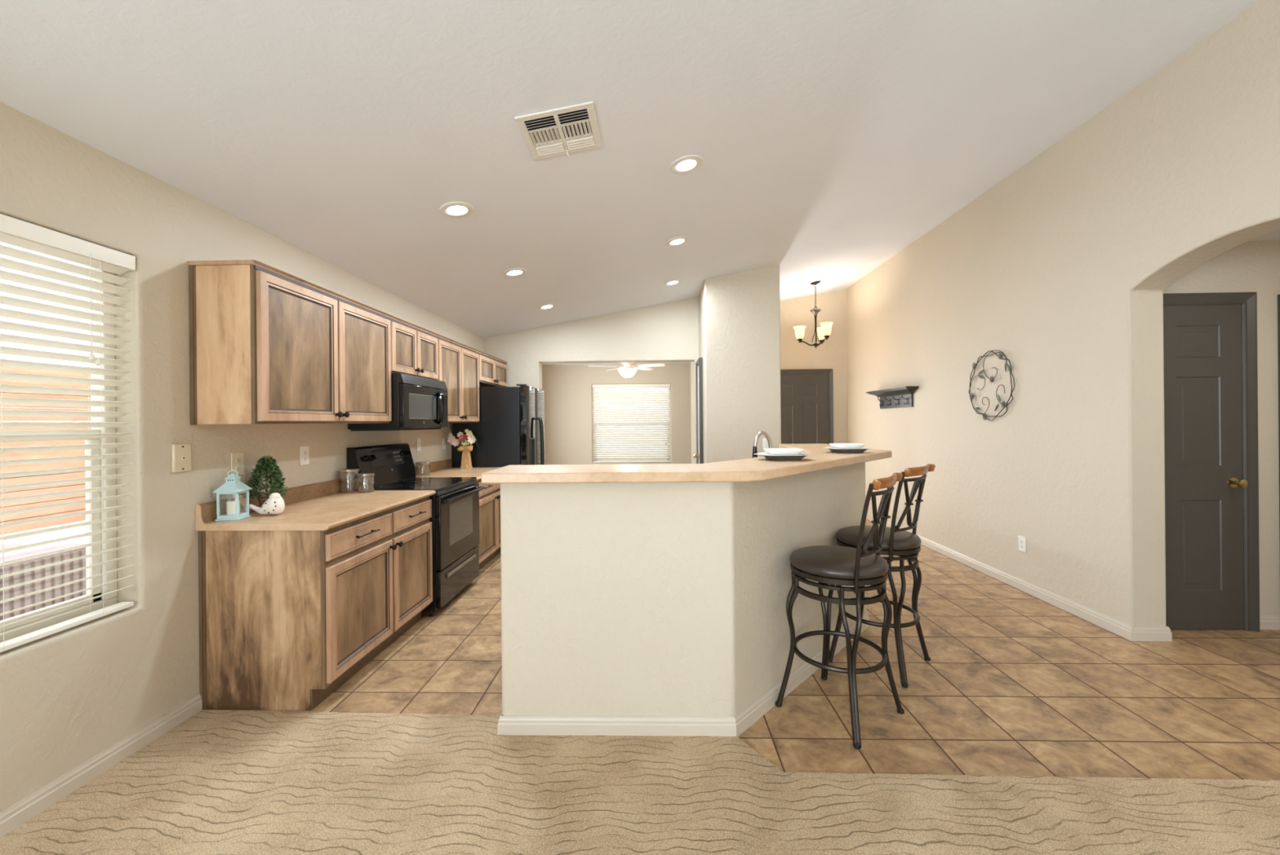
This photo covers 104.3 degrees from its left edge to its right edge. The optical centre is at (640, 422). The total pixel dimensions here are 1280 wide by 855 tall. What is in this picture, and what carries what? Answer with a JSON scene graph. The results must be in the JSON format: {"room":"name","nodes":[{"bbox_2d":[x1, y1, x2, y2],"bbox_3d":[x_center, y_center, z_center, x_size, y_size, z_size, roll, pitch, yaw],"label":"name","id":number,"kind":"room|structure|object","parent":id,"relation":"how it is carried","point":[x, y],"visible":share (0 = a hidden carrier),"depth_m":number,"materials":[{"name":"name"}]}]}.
{"room":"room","nodes":[
{"label":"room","id":0,"kind":"room"},
{"bbox_2d":[0,102,483,812],"bbox_3d":[-2.172,-0.081,2.914,0.170,3.100,13.900,-1,0,2],"label":"wall","id":1,"kind":"structure","parent":0,"point":[68,695],"depth_m":2.12,"materials":[{"name":"paint"}]},
{"bbox_2d":[0,231,117,642],"bbox_3d":[-2.267,0.040,1.334,0.060,1.480,1.535,-1,0,2],"label":"window","id":2,"kind":"structure","parent":1,"relation":"in","point":[20,628],"depth_m":2.04,"materials":[{"name":"white plastic"}]},
{"bbox_2d":[0,213,135,652],"bbox_3d":[-2.161,0.036,1.332,0.078,1.462,1.513,-1,0,2],"label":"window blind","id":3,"kind":"object","parent":2,"relation":"attached to","point":[27,232],"visible":1,"depth_m":1.84,"materials":[{"name":"white plastic"}]},
{"bbox_2d":[0,693,202,837],"bbox_3d":[-2.175,1.328,-0.787,0.013,0.083,6.300,-1,0,2],"label":"baseboard","id":4,"kind":"structure","parent":1,"relation":"attached to","point":[28,807],"depth_m":1.89,"materials":[{"name":"paint"}]},
{"bbox_2d":[171,443,191,472],"bbox_3d":[-2.094,0.163,2.270,0.018,0.125,0.084,-1,0,2],"label":"phone jack plate","id":5,"kind":"object","parent":1,"relation":"attached to","point":[180,453],"visible":1,"depth_m":2.26,"materials":[{"name":"white plastic"}]},
{"bbox_2d":[231,452,244,475],"bbox_3d":[-2.089,0.216,2.578,0.009,0.118,0.078,-1,0,2],"label":"wall outlet","id":6,"kind":"object","parent":1,"relation":"attached to","point":[237,458],"visible":0.93,"depth_m":2.57,"materials":[{"name":"beige plastic"}]},
{"bbox_2d":[235,457,240,462],"bbox_3d":[-2.086,0.196,2.578,0.002,0.031,0.032,-1,0,2],"label":"receptacle","id":7,"kind":"object","parent":6,"relation":"attached to","point":[237,459],"depth_m":2.58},
{"bbox_2d":[235,464,240,470],"bbox_3d":[-2.086,0.235,2.578,0.002,0.031,0.032,-1,0,2],"label":"receptacle","id":8,"kind":"object","parent":6,"relation":"attached to","point":[237,466],"depth_m":2.58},
{"bbox_2d":[198,477,349,522],"bbox_3d":[-2.070,0.434,2.914,0.023,0.090,1.131,-1,0,2],"label":"backsplash","id":9,"kind":"structure","parent":1,"relation":"attached to","point":[300,493],"depth_m":2.96,"materials":[{"name":"laminate"}]},
{"bbox_2d":[187,259,391,424],"bbox_3d":[-1.911,-0.370,2.903,0.357,0.763,1.187,-1,0,2],"label":"upper cabinet","id":10,"kind":"object","parent":1,"relation":"attached to","point":[268,344],"visible":1,"depth_m":2.46,"materials":[{"name":"wood"}]},
{"bbox_2d":[299,445,309,465],"bbox_3d":[-2.075,0.207,3.070,0.009,0.118,0.078,-1,0,2],"label":"wall outlet","id":11,"kind":"object","parent":1,"relation":"attached to","point":[304,450],"visible":1,"depth_m":3.06,"materials":[{"name":"white plastic"}]},
{"bbox_2d":[389,315,438,379],"bbox_3d":[-1.884,-0.550,3.875,0.357,0.404,0.756,-1,0,2],"label":"upper cabinet","id":12,"kind":"object","parent":1,"relation":"attached to","point":[414,348],"visible":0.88,"depth_m":3.81,"materials":[{"name":"wood"}]},
{"bbox_2d":[347,372,448,431],"bbox_3d":[-1.835,-0.143,3.873,0.446,0.407,0.747,-1,0,2],"label":"microwave","id":13,"kind":"object","parent":12,"relation":"attached to","point":[417,402],"visible":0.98,"depth_m":3.66,"materials":[{"name":"black plastic"}]},
{"bbox_2d":[416,437,421,451],"bbox_3d":[-2.032,0.205,4.553,0.010,0.118,0.078,-1,0,2],"label":"wall switch","id":14,"kind":"object","parent":1,"relation":"attached to","point":[418,440],"visible":1,"depth_m":4.54,"materials":[{"name":"white plastic"}]},
{"bbox_2d":[414,458,452,474],"bbox_3d":[-2.017,0.433,4.752,0.023,0.090,0.987,-1,0,2],"label":"backsplash","id":15,"kind":"structure","parent":1,"relation":"attached to","point":[445,464],"depth_m":4.81,"materials":[{"name":"laminate"}]},
{"bbox_2d":[442,437,445,448],"bbox_3d":[-2.016,0.219,5.101,0.009,0.118,0.078,-1,0,2],"label":"wall outlet","id":16,"kind":"object","parent":1,"relation":"attached to","point":[443,438],"visible":1,"depth_m":5.09,"materials":[{"name":"white plastic"}]},
{"bbox_2d":[436,333,479,422],"bbox_3d":[-1.857,-0.372,4.746,0.357,0.761,0.985,-1,0,2],"label":"upper cabinet","id":17,"kind":"object","parent":1,"relation":"attached to","point":[458,362],"visible":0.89,"depth_m":4.71,"materials":[{"name":"wood"}]},
{"bbox_2d":[478,351,507,386],"bbox_3d":[-1.830,-0.591,5.740,0.357,0.324,1.001,-1,0,2],"label":"upper cabinet","id":18,"kind":"object","parent":1,"relation":"attached to","point":[492,370],"visible":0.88,"depth_m":5.67,"materials":[{"name":"wood"}]},
{"bbox_2d":[483,297,698,463],"bbox_3d":[-0.626,-0.094,6.366,2.820,2.999,0.190,-1,0,2],"label":"wall","id":19,"kind":"structure","parent":0,"point":[668,331],"depth_m":6.27,"materials":[{"name":"paint"}]},
{"bbox_2d":[542,361,690,364],"bbox_3d":[0.138,-1.181,8.049,4.370,0.140,3.300,-1,0,2],"label":"ceiling","id":20,"kind":"structure","parent":0,"point":[660,362],"depth_m":9.38,"materials":[{"name":"paint"}]},
{"bbox_2d":[587,362,665,378],"bbox_3d":[-0.229,-0.910,8.162,1.259,0.392,1.224,-1,0,2],"label":"ceiling fan","id":21,"kind":"object","parent":20,"relation":"hanging from","point":[627,371],"visible":0.81,"depth_m":8.11,"materials":[{"name":"white metal"}]},
{"bbox_2d":[542,363,691,464],"bbox_3d":[0.243,0.023,9.567,4.470,2.750,0.140,-1,0,2],"label":"wall","id":22,"kind":"structure","parent":0,"point":[568,403],"depth_m":9.54,"materials":[{"name":"paint"}]},
{"bbox_2d":[591,383,671,462],"bbox_3d":[-0.179,0.024,9.609,1.516,1.515,0.060,-1,0,2],"label":"window","id":23,"kind":"structure","parent":22,"relation":"in","point":[651,460],"depth_m":9.58,"materials":[{"name":"white plastic"}]},
{"bbox_2d":[591,383,670,462],"bbox_3d":[-0.182,0.022,9.529,1.496,1.499,0.077,-1,0,2],"label":"window blind","id":24,"kind":"object","parent":23,"relation":"attached to","point":[630,388],"visible":1,"depth_m":9.54,"materials":[{"name":"white plastic"}]},
{"bbox_2d":[0,0,1259,337],"bbox_3d":[0.417,-1.611,1.788,5.500,1.115,11.900,-1,0,2],"label":"ceiling","id":25,"kind":"structure","parent":0,"point":[830,137],"depth_m":2.36,"materials":[{"name":"paint"}]},
{"bbox_2d":[439,201,474,217],"bbox_3d":[-1.085,-1.250,2.930,0.190,0.042,0.193,-1,0,6],"label":"recessed light","id":26,"kind":"object","parent":25,"relation":"in","point":[452,209],"visible":1,"depth_m":2.92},
{"bbox_2d":[502,267,526,276],"bbox_3d":[-1.052,-1.250,4.152,0.190,0.042,0.193,-1,0,6],"label":"recessed light","id":27,"kind":"object","parent":25,"relation":"in","point":[513,272],"visible":1,"depth_m":4.14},
{"bbox_2d":[537,303,555,309],"bbox_3d":[-1.018,-1.250,5.385,0.190,0.042,0.193,-1,0,6],"label":"recessed light","id":28,"kind":"object","parent":25,"relation":"in","point":[546,306],"visible":1,"depth_m":5.37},
{"bbox_2d":[514,101,601,160],"bbox_3d":[-0.381,-1.380,2.376,0.351,0.069,0.356,-1,0,2],"label":"ceiling vent","id":29,"kind":"object","parent":25,"relation":"in","point":[574,128],"visible":1,"depth_m":2.35,"materials":[{"name":"white metal"}]},
{"bbox_2d":[663,279,681,285],"bbox_3d":[0.340,-1.501,5.349,0.190,0.042,0.193,-1,0,-3],"label":"recessed light","id":30,"kind":"object","parent":25,"relation":"in","point":[673,282],"visible":1,"depth_m":5.33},
{"bbox_2d":[665,235,688,246],"bbox_3d":[0.300,-1.500,4.133,0.190,0.042,0.193,-1,0,-3],"label":"recessed light","id":31,"kind":"object","parent":25,"relation":"in","point":[677,241],"visible":1,"depth_m":4.12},
{"bbox_2d":[669,155,702,173],"bbox_3d":[0.263,-1.499,2.898,0.190,0.042,0.193,-1,0,-3],"label":"recessed light","id":32,"kind":"object","parent":25,"relation":"in","point":[688,163],"visible":1,"depth_m":2.89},
{"bbox_2d":[793,280,833,348],"bbox_3d":[2.294,-1.428,6.619,0.494,0.891,0.507,-1,0,2],"label":"chandelier","id":33,"kind":"object","parent":25,"relation":"hanging from","point":[823,333],"visible":1,"depth_m":6.62,"materials":[{"name":"white glass"}]},
{"bbox_2d":[0,709,1279,854],"bbox_3d":[0.357,1.353,-0.872,5.120,0.027,6.316,-1,0,2],"label":"floor","id":34,"kind":"structure","parent":0,"point":[218,781],"depth_m":1.75,"materials":[{"name":"beige carpet"}]},
{"bbox_2d":[500,462,866,716],"bbox_3d":[0.676,0.797,2.979,2.971,1.113,0.804,-1,0,-45],"label":"wall","id":35,"kind":"structure","parent":0,"point":[618,598],"depth_m":2.15,"materials":[{"name":"paint"}]},
{"bbox_2d":[497,613,869,736],"bbox_3d":[0.694,1.302,2.943,3.010,0.083,0.812,-1,0,-43],"label":"baseboard","id":36,"kind":"structure","parent":35,"relation":"attached to","point":[709,726],"depth_m":2.14,"materials":[{"name":"paint"}]},
{"bbox_2d":[480,443,892,483],"bbox_3d":[0.671,0.218,3.008,1.092,0.044,3.239,-1,0,44],"label":"countertop","id":37,"kind":"structure","parent":35,"relation":"on","point":[757,468],"depth_m":2.12,"materials":[{"name":"laminate"}]},
{"bbox_2d":[755,448,812,460],"bbox_3d":[0.742,0.168,2.600,0.302,0.054,0.232,-1,0,2],"label":"dinner plate","id":38,"kind":"object","parent":37,"relation":"on","point":[771,454],"visible":1,"depth_m":2.52,"materials":[{"name":"ceramic"}]},
{"bbox_2d":[822,443,871,453],"bbox_3d":[1.293,0.163,3.124,0.302,0.054,0.232,-1,0,2],"label":"dinner plate","id":39,"kind":"object","parent":37,"relation":"on","point":[836,447],"visible":1,"depth_m":3.04,"materials":[{"name":"ceramic"}]},
{"bbox_2d":[690,361,692,463],"bbox_3d":[1.497,0.011,7.630,1.450,2.750,0.100,-1,0,2],"label":"wall","id":40,"kind":"structure","parent":0,"point":[691,362],"depth_m":7.61,"materials":[{"name":"paint"}]},
{"bbox_2d":[691,265,781,463],"bbox_3d":[1.156,-0.183,6.564,0.823,3.145,2.210,-1,0,2],"label":"wall","id":41,"kind":"structure","parent":0,"point":[740,313],"depth_m":5.46,"materials":[{"name":"paint"}]},
{"bbox_2d":[693,364,699,463],"bbox_3d":[0.683,0.323,6.013,0.087,2.030,0.340,-1,0,2],"label":"door","id":42,"kind":"structure","parent":41,"relation":"in","point":[695,455],"depth_m":6.09,"materials":[{"name":"grey wood"}]},
{"bbox_2d":[695,357,703,463],"bbox_3d":[0.709,0.296,6.012,0.044,2.095,0.440,-1,0,2],"label":"trim","id":43,"kind":"structure","parent":41,"relation":"attached to","point":[700,362],"depth_m":5.79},
{"bbox_2d":[762,438,768,448],"bbox_3d":[1.372,0.235,5.447,0.078,0.118,0.010,-1,0,2],"label":"wall switch","id":44,"kind":"object","parent":41,"relation":"attached to","point":[765,443],"visible":0.62,"depth_m":5.45,"materials":[{"name":"white plastic"}]},
{"bbox_2d":[222,519,1279,779],"bbox_3d":[1.208,1.399,2.767,6.970,0.120,14.000,-1,0,2],"label":"floor","id":45,"kind":"structure","parent":0,"point":[1014,682],"depth_m":2.47,"materials":[{"name":"tile"}]},
{"bbox_2d":[198,496,432,710],"bbox_3d":[-1.752,0.937,2.905,0.650,0.857,1.119,-1,0,2],"label":"base cabinet","id":46,"kind":"object","parent":45,"relation":"on","point":[286,618],"visible":0.95,"depth_m":2.37,"materials":[{"name":"wood"}]},
{"bbox_2d":[195,477,435,530],"bbox_3d":[-1.762,0.447,2.901,0.639,0.124,1.138,-1,0,2],"label":"countertop","id":47,"kind":"structure","parent":46,"relation":"on","point":[317,506],"depth_m":2.66,"materials":[{"name":"laminate"}]},
{"bbox_2d":[213,469,252,520],"bbox_3d":[-2.018,0.356,2.462,0.110,0.242,0.110,-1,0,-9],"label":"lantern","id":48,"kind":"object","parent":47,"relation":"on","point":[233,485],"visible":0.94,"depth_m":2.43,"materials":[{"name":"green paint"}]},
{"bbox_2d":[226,499,239,514],"bbox_3d":[-2.018,0.416,2.462,0.052,0.074,0.052,-1,0,2],"label":"candle","id":49,"kind":"object","parent":48,"relation":"in","point":[230,504],"visible":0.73,"depth_m":2.44,"materials":[{"name":"wax"}]},
{"bbox_2d":[257,496,269,506],"bbox_3d":[-2.000,0.440,2.659,0.080,0.076,0.080,-1,0,2],"label":"pot","id":50,"kind":"object","parent":47,"relation":"on","point":[260,500],"depth_m":2.63,"materials":[{"name":"white ceramic"}]},
{"bbox_2d":[248,492,284,514],"bbox_3d":[-1.928,0.418,2.557,0.178,0.113,0.084,-1,0,2],"label":"bird figurine","id":51,"kind":"object","parent":47,"relation":"on","point":[275,504],"visible":0.98,"depth_m":2.53,"materials":[{"name":"white ceramic"}]},
{"bbox_2d":[247,454,288,506],"bbox_3d":[-1.994,0.324,2.658,0.183,0.308,0.194,-1,0,2],"label":"topiary","id":52,"kind":"object","parent":47,"relation":"on","point":[276,482],"visible":0.97,"depth_m":2.63,"materials":[{"name":"green plant"}]},
{"bbox_2d":[338,467,359,493],"bbox_3d":[-1.989,0.398,3.394,0.120,0.159,0.120,-1,0,2],"label":"glass canister","id":53,"kind":"object","parent":47,"relation":"on","point":[348,469],"visible":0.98,"depth_m":3.36,"materials":[{"name":"clear glass"}]},
{"bbox_2d":[356,471,374,493],"bbox_3d":[-1.877,0.412,3.394,0.108,0.129,0.108,-1,0,2],"label":"glass canister","id":54,"kind":"object","parent":47,"relation":"on","point":[368,473],"visible":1,"depth_m":3.37,"materials":[{"name":"clear glass"}]},
{"bbox_2d":[346,443,483,616],"bbox_3d":[-1.690,0.770,3.858,0.718,1.190,0.773,-1,0,2],"label":"range","id":55,"kind":"object","parent":45,"relation":"on","point":[455,519],"visible":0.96,"depth_m":3.72,"materials":[{"name":"metal"}]},
{"bbox_2d":[355,476,476,492],"bbox_3d":[-1.702,0.481,3.859,0.585,0.024,0.773,-1,0,2],"label":"cooktop","id":56,"kind":"object","parent":55,"relation":"in","point":[439,484],"depth_m":3.78,"materials":[{"name":"black glass"}]},
{"bbox_2d":[475,479,500,568],"bbox_3d":[-1.699,0.937,4.749,0.650,0.857,0.985,-1,0,2],"label":"base cabinet","id":57,"kind":"object","parent":45,"relation":"on","point":[489,544],"visible":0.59,"depth_m":4.66,"materials":[{"name":"wood"}]},
{"bbox_2d":[414,458,501,479],"bbox_3d":[-1.709,0.447,4.742,0.639,0.122,0.988,-1,0,2],"label":"countertop","id":58,"kind":"structure","parent":57,"relation":"on","point":[444,468],"depth_m":4.75,"materials":[{"name":"laminate"}]},
{"bbox_2d":[415,461,430,475],"bbox_3d":[-1.956,0.417,4.464,0.124,0.121,0.124,-1,0,2],"label":"glass canister","id":59,"kind":"object","parent":58,"relation":"on","point":[417,462],"visible":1,"depth_m":4.44,"materials":[{"name":"clear glass"}]},
{"bbox_2d":[447,428,478,468],"bbox_3d":[-1.818,0.272,5.119,0.310,0.408,0.162,-1,0,2],"label":"flower vase","id":60,"kind":"object","parent":58,"relation":"on","point":[466,463],"visible":1,"depth_m":5.08,"materials":[{"name":"beige ceramic"}]},
{"bbox_2d":[452,383,545,466],"bbox_3d":[-1.541,0.483,5.678,0.881,1.762,0.858,-1,0,2],"label":"refrigerator","id":61,"kind":"object","parent":45,"relation":"on","point":[509,429],"visible":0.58,"depth_m":5.25,"materials":[{"name":"black metal"}]},
{"bbox_2d":[774,472,904,749],"bbox_3d":[0.945,0.789,2.310,0.446,1.105,0.486,-1,0,-40],"label":"bar stool","id":62,"kind":"object","parent":45,"relation":"on","point":[832,565],"visible":1,"depth_m":2.18,"materials":[{"name":"metal"}]},
{"bbox_2d":[828,463,935,687],"bbox_3d":[1.341,0.786,2.780,0.431,1.104,0.466,-1,0,-43],"label":"bar stool","id":63,"kind":"object","parent":45,"relation":"on","point":[897,541],"visible":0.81,"depth_m":2.61,"materials":[{"name":"metal"}]},
{"bbox_3d":[0.400,0.917,3.263,1.913,0.858,2.014,-1,0,2],"label":"base cabinet","id":64,"kind":"object","parent":45,"relation":"on","visible":0},
{"bbox_3d":[0.387,0.471,3.272,1.935,0.032,2.036,-1,0,2],"label":"countertop","id":65,"kind":"structure","parent":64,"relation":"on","visible":0},
{"bbox_2d":[751,431,772,457],"bbox_3d":[0.806,0.253,3.174,0.209,0.395,0.056,-1,0,-9],"label":"faucet","id":66,"kind":"object","parent":65,"relation":"on","point":[759,433],"visible":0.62,"depth_m":3.15,"materials":[{"name":"metal"}]},
{"bbox_2d":[779,288,847,443],"bbox_3d":[2.346,-0.347,7.550,1.602,3.451,0.130,-1,0,2],"label":"wall","id":67,"kind":"structure","parent":0,"point":[832,353],"depth_m":7.47,"materials":[{"name":"paint"}]},
{"bbox_2d":[780,373,828,444],"bbox_3d":[2.351,0.298,7.457,0.910,2.050,0.078,-1,0,6],"label":"door","id":68,"kind":"structure","parent":67,"relation":"in","point":[804,398],"depth_m":7.46,"materials":[{"name":"grey wood"}]},
{"bbox_2d":[780,368,833,444],"bbox_3d":[2.351,0.269,7.462,1.050,2.120,0.044,-1,0,2],"label":"trim","id":69,"kind":"structure","parent":67,"relation":"attached to","point":[830,390],"depth_m":7.44,"materials":[{"name":"grey wood"}]},
{"bbox_2d":[846,0,1279,626],"bbox_3d":[3.032,-0.427,1.713,0.210,3.700,11.800,-1,0,2],"label":"wall","id":70,"kind":"structure","parent":0,"point":[1063,267],"depth_m":3.41,"materials":[{"name":"paint"}]},
{"bbox_2d":[866,386,919,408],"bbox_3d":[2.981,-0.282,5.951,0.139,0.222,1.034,-1,0,2],"label":"shelf","id":71,"kind":"object","parent":70,"relation":"attached to","point":[899,397],"visible":1,"depth_m":5.85,"materials":[{"name":"wood"}]},
{"bbox_2d":[968,350,1014,420],"bbox_3d":[2.980,-0.311,4.248,0.021,0.601,0.573,-1,0,2],"label":"wall decoration","id":72,"kind":"object","parent":70,"relation":"attached to","point":[1004,405],"visible":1,"depth_m":4.21,"materials":[{"name":"metal"}]},
{"bbox_2d":[969,392,974,399],"bbox_3d":[2.984,-0.233,4.473,0.014,0.071,0.071,-1,0,2],"label":"flower","id":73,"kind":"object","parent":72,"relation":"on","point":[971,397],"depth_m":4.48,"materials":[{"name":"grey metal"}]},
{"bbox_2d":[982,413,986,420],"bbox_3d":[2.981,-0.048,4.306,0.014,0.071,0.071,-1,0,2],"label":"flower","id":74,"kind":"object","parent":72,"relation":"on","point":[984,415],"depth_m":4.31,"materials":[{"name":"grey metal"}]},
{"bbox_2d":[989,375,994,382],"bbox_3d":[2.975,-0.363,4.211,0.014,0.071,0.071,-1,0,2],"label":"flower","id":75,"kind":"object","parent":72,"relation":"on","point":[992,380],"depth_m":4.21,"materials":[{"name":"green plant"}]},
{"bbox_2d":[997,351,1003,359],"bbox_3d":[2.970,-0.547,4.106,0.014,0.071,0.071,-1,0,2],"label":"flower","id":76,"kind":"object","parent":72,"relation":"on","point":[1001,353],"depth_m":4.11,"materials":[{"name":"grey metal"}]},
{"bbox_2d":[1000,400,1006,408],"bbox_3d":[2.973,-0.145,4.072,0.014,0.071,0.071,-1,0,2],"label":"flower","id":77,"kind":"object","parent":72,"relation":"on","point":[1003,404],"depth_m":4.07,"materials":[{"name":"grey metal"}]},
{"bbox_2d":[866,512,1172,640],"bbox_3d":[3.150,1.280,5.232,0.236,0.083,4.457,-1,0,2],"label":"baseboard","id":78,"kind":"structure","parent":70,"relation":"attached to","point":[1131,633],"depth_m":3.52,"materials":[{"name":"paint"}]},
{"bbox_2d":[1017,535,1026,552],"bbox_3d":[2.998,0.959,3.915,0.009,0.118,0.078,-1,0,2],"label":"wall outlet","id":79,"kind":"object","parent":70,"relation":"attached to","point":[1021,540],"visible":1,"depth_m":3.91,"materials":[{"name":"white plastic"}]},
{"bbox_2d":[1163,240,1279,617],"bbox_3d":[3.836,0.041,3.230,1.520,2.650,0.120,-1,0,2],"label":"wall","id":80,"kind":"structure","parent":0,"point":[1250,266],"depth_m":3.17,"materials":[{"name":"paint"}]},
{"bbox_2d":[1163,304,1248,629],"bbox_3d":[3.501,0.287,3.127,0.602,2.050,0.087,-1,0,2],"label":"door","id":81,"kind":"structure","parent":80,"relation":"in","point":[1205,482],"depth_m":3.15,"materials":[{"name":"grey wood"}]},
{"bbox_2d":[1163,292,1259,631],"bbox_3d":[3.501,0.252,3.157,0.762,2.133,0.044,-1,0,2],"label":"trim","id":82,"kind":"structure","parent":80,"relation":"attached to","point":[1248,300],"depth_m":3.14,"materials":[{"name":"grey wood"}]},
{"bbox_2d":[1259,615,1279,629],"bbox_3d":[3.980,1.273,3.160,0.150,0.083,0.013,-1,0,2],"label":"baseboard","id":83,"kind":"structure","parent":80,"relation":"attached to","point":[1266,622],"depth_m":3.15,"materials":[{"name":"paint"}]},
{"bbox_2d":[1277,293,1279,537],"bbox_3d":[4.305,0.250,3.134,0.500,2.123,0.044,-1,0,2],"label":"trim","id":84,"kind":"structure","parent":80,"relation":"attached to","point":[1278,295],"depth_m":3.16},
{"bbox_2d":[1250,229,1279,240],"bbox_3d":[3.791,-1.219,2.066,1.520,0.130,2.350,-1,0,2],"label":"ceiling","id":85,"kind":"structure","parent":0,"point":[1275,235],"depth_m":3.11,"materials":[{"name":"paint"}]},
{"label":"outside","id":86,"kind":"structure","parent":0,"visible":0},
{"bbox_2d":[0,520,85,543],"bbox_3d":[-0.899,1.523,3.028,26.000,0.070,30.000,-1,0,2],"label":"ground","id":87,"kind":"structure","parent":86,"point":[40,537],"depth_m":6.78,"materials":[{"name":"concrete"}]},
{"bbox_2d":[0,543,86,620],"bbox_3d":[-4.018,1.151,2.268,1.015,0.730,1.900,-1,0,2],"label":"air conditioner","id":88,"kind":"object","parent":87,"relation":"on","point":[11,605],"visible":0.31,"depth_m":2.93,"materials":[{"name":"white metal"}]},
{"bbox_2d":[0,365,91,534],"bbox_3d":[-9.034,0.386,5.764,0.200,2.390,23.000,-1,0,2],"label":"wall","id":89,"kind":"structure","parent":87,"relation":"on","point":[15,455],"depth_m":7.39,"materials":[{"name":"paint"}]},
{"bbox_2d":[595,392,668,457],"bbox_3d":[0.441,0.301,15.094,18.000,2.390,0.200,-1,0,2],"label":"wall","id":90,"kind":"structure","parent":87,"relation":"on","point":[622,393],"depth_m":15.01,"materials":[{"name":"concrete"}]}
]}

